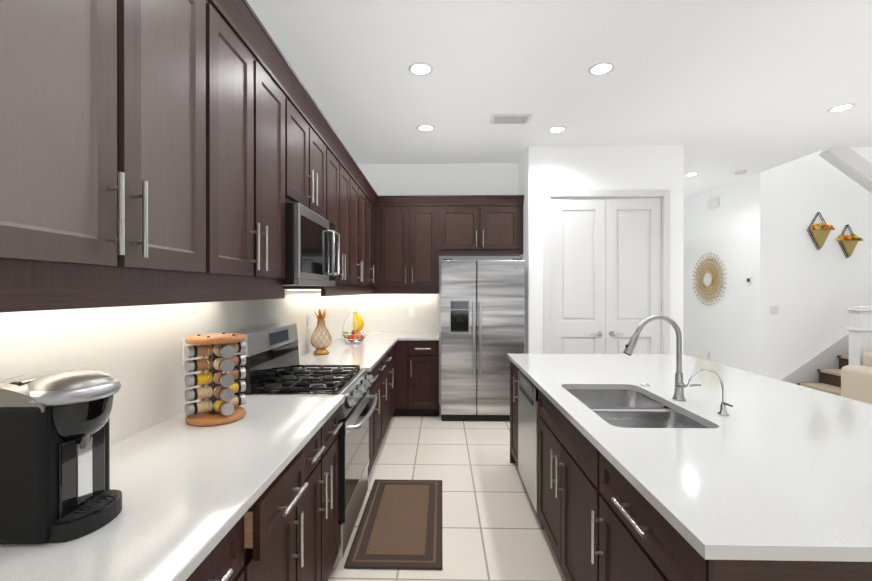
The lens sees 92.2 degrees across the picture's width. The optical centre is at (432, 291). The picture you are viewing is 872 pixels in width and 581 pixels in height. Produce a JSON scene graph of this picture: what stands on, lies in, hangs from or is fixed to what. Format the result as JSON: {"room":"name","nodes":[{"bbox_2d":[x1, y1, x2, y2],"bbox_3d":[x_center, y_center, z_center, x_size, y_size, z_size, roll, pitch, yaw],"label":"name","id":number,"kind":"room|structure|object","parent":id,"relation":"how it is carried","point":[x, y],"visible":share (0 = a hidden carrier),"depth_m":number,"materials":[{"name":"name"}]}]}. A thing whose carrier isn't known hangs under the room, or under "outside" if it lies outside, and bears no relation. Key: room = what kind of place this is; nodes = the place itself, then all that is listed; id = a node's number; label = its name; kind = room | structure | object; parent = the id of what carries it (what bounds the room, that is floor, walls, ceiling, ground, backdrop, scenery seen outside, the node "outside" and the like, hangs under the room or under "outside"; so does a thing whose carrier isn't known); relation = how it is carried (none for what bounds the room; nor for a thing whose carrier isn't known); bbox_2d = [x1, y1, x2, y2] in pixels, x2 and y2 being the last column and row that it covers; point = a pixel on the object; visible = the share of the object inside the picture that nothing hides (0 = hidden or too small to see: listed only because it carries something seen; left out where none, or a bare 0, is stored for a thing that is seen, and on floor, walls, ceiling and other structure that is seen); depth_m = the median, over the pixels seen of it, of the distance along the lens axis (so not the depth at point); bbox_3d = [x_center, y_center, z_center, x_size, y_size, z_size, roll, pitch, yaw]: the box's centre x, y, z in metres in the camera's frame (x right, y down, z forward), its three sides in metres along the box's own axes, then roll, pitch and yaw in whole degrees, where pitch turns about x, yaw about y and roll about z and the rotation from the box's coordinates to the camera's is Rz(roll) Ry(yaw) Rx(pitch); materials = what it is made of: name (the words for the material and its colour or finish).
{"room":"kitchen","nodes":[
{"label":"kitchen","id":0,"kind":"room"},
{"bbox_2d":[357,163,518,403],"bbox_3d":[0.032,-0.100,5.395,2.110,3.050,0.120,0,0,1],"label":"wall","id":1,"kind":"structure","parent":0,"point":[444,179],"depth_m":5.33,"materials":[{"name":"white paint"}]},
{"bbox_2d":[380,196,415,291],"bbox_3d":[-0.452,-0.579,5.168,0.493,1.110,0.347,0,0,1],"label":"upper cabinet","id":2,"kind":"object","parent":1,"relation":"attached to","point":[397,213],"depth_m":5.00,"materials":[{"name":"brown wood"}]},
{"bbox_2d":[416,196,439,291],"bbox_3d":[-0.134,-0.579,5.161,0.422,1.110,0.347,0,0,1],"label":"upper cabinet","id":3,"kind":"object","parent":1,"relation":"attached to","point":[427,207],"depth_m":4.99,"materials":[{"name":"brown wood"}]},
{"bbox_2d":[440,196,487,255],"bbox_3d":[0.353,-0.791,5.149,0.552,0.685,0.347,0,0,1],"label":"upper cabinet","id":4,"kind":"object","parent":1,"relation":"attached to","point":[463,219],"depth_m":4.98,"materials":[{"name":"brown wood"}]},
{"bbox_2d":[488,196,523,255],"bbox_3d":[0.784,-0.791,5.140,0.590,0.685,0.347,0,0,1],"label":"upper cabinet","id":5,"kind":"object","parent":1,"relation":"attached to","point":[505,213],"depth_m":4.97,"materials":[{"name":"brown wood"}]},
{"bbox_2d":[328,404,565,580],"bbox_3d":[3.449,1.458,2.763,9.460,0.050,12.400,0,0,1],"label":"floor","id":6,"kind":"structure","parent":0,"point":[492,530],"depth_m":2.86,"materials":[{"name":"tile"}]},
{"bbox_2d":[184,481,275,580],"bbox_3d":[-0.795,0.998,0.879,0.652,0.878,0.624,0,0,1],"label":"base cabinet","id":7,"kind":"object","parent":6,"relation":"on","point":[247,552],"depth_m":1.13,"materials":[{"name":"brown wood"}]},
{"bbox_2d":[272,433,315,580],"bbox_3d":[-0.785,0.997,1.319,0.652,0.878,0.524,0,0,1],"label":"base cabinet","id":8,"kind":"object","parent":6,"relation":"on","point":[295,483],"depth_m":1.46,"materials":[{"name":"brown wood"}]},
{"bbox_2d":[0,395,343,580],"bbox_3d":[-0.793,0.542,1.075,0.647,0.030,2.121,0,0,1],"label":"countertop","id":9,"kind":"structure","parent":8,"relation":"on","point":[182,485],"depth_m":1.12,"materials":[{"name":"white stone"}]},
{"bbox_2d":[0,370,121,543],"bbox_3d":[-0.880,0.354,0.957,0.293,0.344,0.194,0,0,1],"label":"coffee maker","id":10,"kind":"object","parent":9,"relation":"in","point":[54,456],"visible":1,"depth_m":0.89,"materials":[{"name":"black plastic"}]},
{"bbox_2d":[184,333,245,426],"bbox_3d":[-0.894,0.350,1.736,0.223,0.347,0.223,0,0,1],"label":"spice rack","id":11,"kind":"object","parent":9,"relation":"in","point":[220,403],"visible":1,"depth_m":1.68,"materials":[{"name":"brown wood"}]},
{"bbox_2d":[233,323,377,568],"bbox_3d":[-0.705,0.825,2.513,0.705,1.214,0.736,0,0,1],"label":"range","id":12,"kind":"object","parent":6,"relation":"on","point":[272,366],"visible":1,"depth_m":2.37,"materials":[{"name":"silver metal"}]},
{"bbox_2d":[316,397,344,580],"bbox_3d":[-0.775,0.995,1.792,0.652,0.878,0.690,0,0,1],"label":"base cabinet","id":13,"kind":"object","parent":6,"relation":"on","point":[327,467],"depth_m":1.89,"materials":[{"name":"brown wood"}]},
{"bbox_2d":[344,365,379,476],"bbox_3d":[-0.762,0.992,3.141,0.617,0.878,0.500,0,0,1],"label":"base cabinet","id":14,"kind":"object","parent":6,"relation":"on","point":[374,420],"depth_m":3.25,"materials":[{"name":"brown wood"}]},
{"bbox_2d":[380,353,387,445],"bbox_3d":[-0.754,0.991,3.529,0.617,0.878,0.544,0,0,1],"label":"base cabinet","id":15,"kind":"object","parent":6,"relation":"on","point":[383,364],"depth_m":3.75,"materials":[{"name":"brown wood"}]},
{"bbox_2d":[388,349,391,425],"bbox_3d":[-0.744,0.989,3.941,0.617,0.878,0.545,0,0,1],"label":"base cabinet","id":16,"kind":"object","parent":6,"relation":"on","point":[389,350],"depth_m":4.18,"materials":[{"name":"brown wood"}]},
{"bbox_2d":[344,479,441,569],"bbox_3d":[-0.194,1.423,2.663,0.510,0.018,1.000,0,0,1],"label":"rug","id":17,"kind":"object","parent":6,"relation":"on","point":[400,525],"visible":1,"depth_m":2.50,"materials":[{"name":"brown fabric"}]},
{"bbox_2d":[392,345,395,415],"bbox_3d":[-0.734,0.988,4.435,0.617,0.878,0.575,0,0,1],"label":"base cabinet","id":18,"kind":"object","parent":6,"relation":"on","point":[393,346],"depth_m":4.62,"materials":[{"name":"brown wood"}]},
{"bbox_2d":[396,341,415,415],"bbox_3d":[-0.321,0.987,5.029,0.222,0.878,0.626,0,0,1],"label":"base cabinet","id":19,"kind":"object","parent":6,"relation":"on","point":[405,350],"depth_m":4.72,"materials":[{"name":"brown wood"}]},
{"bbox_2d":[299,337,399,372],"bbox_3d":[-0.733,0.535,3.798,0.647,0.030,1.810,0,0,1],"label":"countertop","id":20,"kind":"structure","parent":19,"relation":"on","point":[368,354],"depth_m":3.47,"materials":[{"name":"white stone"}]},
{"bbox_2d":[311,309,331,354],"bbox_3d":[-0.930,0.329,3.497,0.174,0.381,0.169,0,0,1],"label":"decor","id":21,"kind":"object","parent":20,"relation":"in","point":[321,339],"visible":1,"depth_m":3.45,"materials":[{"name":"gold metal"}]},
{"bbox_2d":[340,310,366,343],"bbox_3d":[-0.790,0.353,4.204,0.267,0.329,0.310,0,0,1],"label":"fruit bowl","id":22,"kind":"object","parent":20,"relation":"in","point":[356,334],"visible":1,"depth_m":4.15,"materials":[{"name":"silver metal"}]},
{"bbox_2d":[416,341,438,415],"bbox_3d":[-0.101,0.987,5.024,0.348,0.878,0.626,0,0,1],"label":"base cabinet","id":23,"kind":"object","parent":6,"relation":"on","point":[427,352],"depth_m":4.72,"materials":[{"name":"brown wood"}]},
{"bbox_2d":[350,333,438,340],"bbox_3d":[-0.475,0.532,5.021,1.108,0.030,0.646,0,0,1],"label":"countertop","id":24,"kind":"structure","parent":23,"relation":"on","point":[403,336],"depth_m":4.83,"materials":[{"name":"white stone"}]},
{"bbox_2d":[441,258,524,420],"bbox_3d":[0.552,0.531,4.917,0.916,1.789,0.775,0,0,1],"label":"refrigerator","id":25,"kind":"object","parent":6,"relation":"on","point":[482,319],"visible":0.98,"depth_m":4.58,"materials":[{"name":"grey metal"}]},
{"bbox_2d":[510,359,514,462],"bbox_3d":[1.185,0.991,3.290,1.090,0.878,0.420,0,0,1],"label":"base cabinet","id":26,"kind":"object","parent":6,"relation":"on","point":[512,365],"depth_m":3.42,"materials":[{"name":"brown wood"}]},
{"bbox_2d":[515,367,538,519],"bbox_3d":[0.945,1.004,2.780,0.648,0.856,0.747,0,0,1],"label":"dishwasher","id":27,"kind":"object","parent":6,"relation":"on","point":[526,393],"depth_m":2.74,"materials":[{"name":"silver metal"}]},
{"bbox_2d":[539,387,706,580],"bbox_3d":[1.146,0.995,1.960,1.070,0.878,1.029,0,0,1],"label":"base cabinet","id":28,"kind":"object","parent":6,"relation":"on","point":[562,451],"depth_m":2.00,"materials":[{"name":"brown wood"}]},
{"bbox_2d":[587,443,871,580],"bbox_3d":[1.139,0.997,1.223,1.090,0.878,0.713,0,0,1],"label":"base cabinet","id":29,"kind":"object","parent":6,"relation":"on","point":[626,540],"depth_m":1.14,"materials":[{"name":"brown wood"}]},
{"bbox_2d":[507,355,871,562],"bbox_3d":[1.321,0.590,2.182,1.450,0.130,2.650,0,0,1],"label":"countertop","id":30,"kind":"structure","parent":29,"relation":"on","point":[790,472],"depth_m":1.33,"materials":[{"name":"white stone"}]},
{"bbox_2d":[623,315,686,398],"bbox_3d":[1.095,0.318,2.016,0.330,0.412,0.111,0,0,1],"label":"faucet","id":31,"kind":"object","parent":30,"relation":"on","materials":[{"name":"silver metal"}]},
{"bbox_2d":[687,367,734,414],"bbox_3d":[1.173,0.428,1.776,0.175,0.194,0.077,0,0,1],"label":"faucet","id":32,"kind":"object","parent":30,"relation":"on","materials":[{"name":"silver metal"}]},
{"bbox_2d":[780,306,871,395],"bbox_3d":[5.579,0.564,5.191,1.940,1.723,1.040,0,0,1],"label":"stairs","id":33,"kind":"structure","parent":6,"relation":"on","point":[820,371],"depth_m":5.53,"materials":[{"name":"brown wood"}]},
{"bbox_2d":[841,351,871,403],"bbox_3d":[5.471,1.008,4.147,2.080,0.839,0.860,0,0,1],"label":"sofa","id":34,"kind":"object","parent":6,"relation":"on","point":[856,382],"visible":0.58,"depth_m":4.41,"materials":[{"name":"beige fabric"}]},
{"bbox_2d":[518,152,525,353],"bbox_3d":[1.141,-0.099,5.120,0.120,3.050,0.620,0,0,1],"label":"wall","id":35,"kind":"structure","parent":0,"point":[522,164],"depth_m":4.92,"materials":[{"name":"white paint"}]},
{"bbox_2d":[247,0,871,200],"bbox_3d":[3.489,-3.092,2.749,9.380,2.950,12.400,0,0,1],"label":"ceiling","id":36,"kind":"structure","parent":0,"point":[722,91],"depth_m":3.14,"materials":[{"name":"white paint"}]},
{"bbox_2d":[408,62,432,75],"bbox_3d":[-0.086,-1.614,3.048,0.183,0.006,0.183,0,0,-5],"label":"recessed light","id":37,"kind":"object","parent":36,"relation":"in","point":[424,68],"depth_m":3.04,"materials":[{"name":"white"}]},
{"bbox_2d":[417,124,434,131],"bbox_3d":[-0.069,-1.617,4.149,0.183,0.006,0.183,0,0,-5],"label":"recessed light","id":38,"kind":"object","parent":36,"relation":"in","point":[423,127],"depth_m":4.14,"materials":[{"name":"white"}]},
{"bbox_2d":[490,114,531,123],"bbox_3d":[0.732,-1.611,3.932,0.360,0.017,0.210,0,0,1],"label":"ceiling vent","id":39,"kind":"object","parent":36,"relation":"in","point":[510,118],"visible":0.98,"depth_m":3.90,"materials":[{"name":"white metal"}]},
{"bbox_2d":[548,126,566,132],"bbox_3d":[1.243,-1.617,4.195,0.183,0.006,0.183,0,0,-5],"label":"recessed light","id":40,"kind":"object","parent":36,"relation":"in","point":[556,129],"depth_m":4.19,"materials":[{"name":"white"}]},
{"bbox_2d":[588,62,614,75],"bbox_3d":[1.222,-1.614,3.044,0.183,0.006,0.183,0,0,-8],"label":"recessed light","id":41,"kind":"object","parent":36,"relation":"in","point":[601,68],"depth_m":3.04,"materials":[{"name":"white"}]},
{"bbox_2d":[684,172,698,175],"bbox_3d":[3.577,-1.622,5.808,0.183,0.006,0.183,0,0,-8],"label":"recessed light","id":42,"kind":"object","parent":36,"relation":"in","point":[693,173],"depth_m":5.80,"materials":[{"name":"white"}]},
{"bbox_2d":[734,170,746,174],"bbox_3d":[4.164,-1.607,5.679,0.138,0.034,0.138,0,0,1],"label":"smoke detector","id":43,"kind":"object","parent":36,"relation":"attached to","point":[741,172],"visible":1,"depth_m":5.65,"materials":[{"name":"white plastic"}]},
{"bbox_2d":[827,103,855,112],"bbox_3d":[3.600,-1.616,3.698,0.183,0.006,0.183,0,0,-5],"label":"recessed light","id":44,"kind":"object","parent":36,"relation":"in","point":[843,107],"depth_m":3.69,"materials":[{"name":"white"}]},
{"bbox_2d":[526,145,673,353],"bbox_3d":[1.868,-0.098,4.729,1.590,3.050,0.110,0,0,1],"label":"wall","id":45,"kind":"structure","parent":0,"point":[637,167],"depth_m":4.68,"materials":[{"name":"white paint"}]},
{"bbox_2d":[544,190,669,353],"bbox_3d":[1.932,0.150,4.706,1.390,2.555,0.135,0,0,1],"label":"double door","id":46,"kind":"structure","parent":45,"relation":"attached to","point":[606,271],"depth_m":4.68,"materials":[{"name":"white wood"}]},
{"bbox_2d":[640,382,649,386],"bbox_3d":[1.185,0.517,2.338,0.044,0.012,0.044,0,0,1],"label":"button","id":47,"kind":"object","parent":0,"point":[643,384],"depth_m":2.32,"materials":[{"name":"silver metal"}]},
{"bbox_2d":[674,145,683,353],"bbox_3d":[2.769,-0.103,6.814,0.120,3.050,4.320,0,0,1],"label":"wall","id":48,"kind":"structure","parent":0,"point":[678,149],"depth_m":4.65,"materials":[{"name":"white paint"}]},
{"bbox_2d":[683,175,753,372],"bbox_3d":[4.572,-0.105,7.395,0.120,3.050,3.080,0,0,1],"label":"wall","id":49,"kind":"structure","parent":0,"point":[721,330],"depth_m":6.48,"materials":[{"name":"white paint"}]},
{"bbox_2d":[692,253,726,305],"bbox_3d":[4.479,-0.201,6.826,0.034,0.865,0.864,0,0,1],"label":"sunburst mirror","id":50,"kind":"object","parent":49,"relation":"attached to","point":[708,275],"visible":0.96,"depth_m":6.80,"materials":[{"name":"beige metal"}]},
{"bbox_2d":[707,198,718,209],"bbox_3d":[4.471,-1.398,6.688,0.050,0.140,0.230,0,0,1],"label":"door chime","id":51,"kind":"object","parent":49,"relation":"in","point":[712,203],"visible":1,"depth_m":6.67,"materials":[{"name":"white plastic"}]},
{"bbox_2d":[745,277,751,282],"bbox_3d":[4.468,-0.161,5.934,0.024,0.080,0.105,0,0,1],"label":"thermostat","id":52,"kind":"object","parent":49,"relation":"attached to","point":[748,279],"visible":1,"depth_m":5.92,"materials":[{"name":"plastic"}]},
{"bbox_2d":[753,150,871,379],"bbox_3d":[6.362,-1.575,5.751,3.770,6.000,0.120,0,0,1],"label":"wall","id":53,"kind":"structure","parent":0,"point":[806,286],"depth_m":5.72,"materials":[{"name":"white paint"}]},
{"bbox_2d":[807,212,834,249],"bbox_3d":[5.248,-0.819,5.666,0.332,0.517,0.093,0,0,1],"label":"hanging planter","id":54,"kind":"object","parent":53,"relation":"attached to","point":[819,236],"visible":0.98,"depth_m":5.65,"materials":[{"name":"gold metal"}]},
{"bbox_2d":[836,225,863,257],"bbox_3d":[5.616,-0.679,5.656,0.319,0.456,0.104,0,0,1],"label":"hanging planter","id":55,"kind":"object","parent":53,"relation":"attached to","point":[848,243],"visible":1,"depth_m":5.64,"materials":[{"name":"gold metal"}]},
{"bbox_2d":[819,147,871,193],"bbox_3d":[5.169,-1.157,4.738,1.427,1.133,0.200,0,0,1],"label":"staircase","id":56,"kind":"structure","parent":0,"point":[854,164],"depth_m":4.72,"materials":[{"name":"white paint"}]},
{"bbox_3d":[-1.179,-0.088,1.071,0.120,3.050,8.820,0,0,1],"label":"wall","id":57,"kind":"structure","parent":0,"visible":0},
{"bbox_2d":[0,0,151,291],"bbox_3d":[-0.947,-0.567,0.854,0.347,1.110,0.510,0,0,1],"label":"upper cabinet","id":58,"kind":"object","parent":57,"relation":"attached to","point":[76,75],"depth_m":0.92,"materials":[{"name":"brown wood"}]},
{"bbox_2d":[182,339,192,366],"bbox_3d":[-1.084,0.267,1.860,0.010,0.120,0.075,0,0,1],"label":"outlet","id":59,"kind":"object","parent":57,"relation":"attached to","point":[184,344],"depth_m":1.83,"materials":[{"name":"white plastic"}]},
{"bbox_2d":[152,0,223,291],"bbox_3d":[-0.939,-0.568,1.232,0.347,1.110,0.525,0,0,1],"label":"upper cabinet","id":60,"kind":"object","parent":57,"relation":"attached to","point":[156,152],"depth_m":1.32,"materials":[{"name":"brown wood"}]},
{"bbox_2d":[224,0,267,291],"bbox_3d":[-0.931,-0.569,1.603,0.347,1.110,0.498,0,0,1],"label":"upper cabinet","id":61,"kind":"object","parent":57,"relation":"attached to","point":[245,43],"depth_m":1.70,"materials":[{"name":"brown wood"}]},
{"bbox_2d":[268,40,291,291],"bbox_3d":[-0.924,-0.570,1.925,0.347,1.110,0.427,0,0,1],"label":"upper cabinet","id":62,"kind":"object","parent":57,"relation":"attached to","point":[279,74],"depth_m":2.04,"materials":[{"name":"brown wood"}]},
{"bbox_2d":[292,76,315,212],"bbox_3d":[-0.914,-0.794,2.361,0.347,0.665,0.445,0,0,1],"label":"upper cabinet","id":63,"kind":"object","parent":57,"relation":"attached to","point":[303,110],"depth_m":2.41,"materials":[{"name":"brown wood"}]},
{"bbox_2d":[307,315,309,329],"bbox_3d":[-1.048,0.259,3.540,0.009,0.120,0.075,0,0,1],"label":"outlet","id":64,"kind":"object","parent":57,"relation":"attached to","point":[308,316],"depth_m":3.53,"materials":[{"name":"white plastic"}]},
{"bbox_2d":[282,202,339,285],"bbox_3d":[-0.857,-0.246,2.513,0.455,0.421,0.744,0,0,1],"label":"microwave","id":65,"kind":"object","parent":57,"relation":"attached to","point":[312,248],"visible":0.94,"depth_m":2.29,"materials":[{"name":"silver metal"}]},
{"bbox_2d":[292,128,343,291],"bbox_3d":[-0.897,-0.573,3.105,0.347,1.110,0.433,0,0,1],"label":"upper cabinet","id":66,"kind":"object","parent":57,"relation":"attached to","point":[335,149],"depth_m":3.17,"materials":[{"name":"brown wood"}]},
{"bbox_2d":[316,108,327,219],"bbox_3d":[-0.907,-0.795,2.666,0.347,0.665,0.445,0,0,1],"label":"upper cabinet","id":67,"kind":"object","parent":57,"relation":"attached to","point":[321,124],"depth_m":2.78,"materials":[{"name":"brown wood"}]},
{"bbox_2d":[344,152,351,291],"bbox_3d":[-0.890,-0.574,3.432,0.347,1.110,0.502,0,0,1],"label":"upper cabinet","id":68,"kind":"object","parent":57,"relation":"attached to","point":[347,159],"depth_m":3.54,"materials":[{"name":"brown wood"}]},
{"bbox_2d":[352,160,359,291],"bbox_3d":[-0.882,-0.575,3.798,0.347,1.110,0.510,0,0,1],"label":"upper cabinet","id":69,"kind":"object","parent":57,"relation":"attached to","point":[355,171],"depth_m":3.88,"materials":[{"name":"brown wood"}]},
{"bbox_2d":[360,172,367,291],"bbox_3d":[-0.874,-0.576,4.168,0.347,1.110,0.510,0,0,1],"label":"upper cabinet","id":70,"kind":"object","parent":57,"relation":"attached to","point":[363,183],"depth_m":4.27,"materials":[{"name":"brown wood"}]},
{"bbox_2d":[368,184,371,291],"bbox_3d":[-0.867,-0.577,4.492,0.347,1.110,0.417,0,0,1],"label":"upper cabinet","id":71,"kind":"object","parent":57,"relation":"attached to","point":[369,185],"depth_m":4.62,"materials":[{"name":"brown wood"}]},
{"bbox_2d":[372,188,379,291],"bbox_3d":[-0.832,-0.578,4.828,0.402,1.110,0.390,0,0,1],"label":"upper cabinet","id":72,"kind":"object","parent":57,"relation":"attached to","point":[375,198],"depth_m":5.00,"materials":[{"name":"brown wood"}]},
{"bbox_2d":[408,308,413,316],"bbox_3d":[-0.272,0.264,5.325,0.075,0.120,0.010,0,0,1],"label":"outlet","id":73,"kind":"object","parent":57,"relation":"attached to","point":[410,310],"depth_m":5.32,"materials":[{"name":"white plastic"}]},
{"bbox_2d":[770,306,778,313],"bbox_3d":[4.666,0.252,5.728,0.121,0.120,0.010,0,0,1],"label":"outlet","id":74,"kind":"object","parent":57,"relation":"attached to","point":[774,309],"depth_m":5.73,"materials":[{"name":"white plastic"}]}
]}

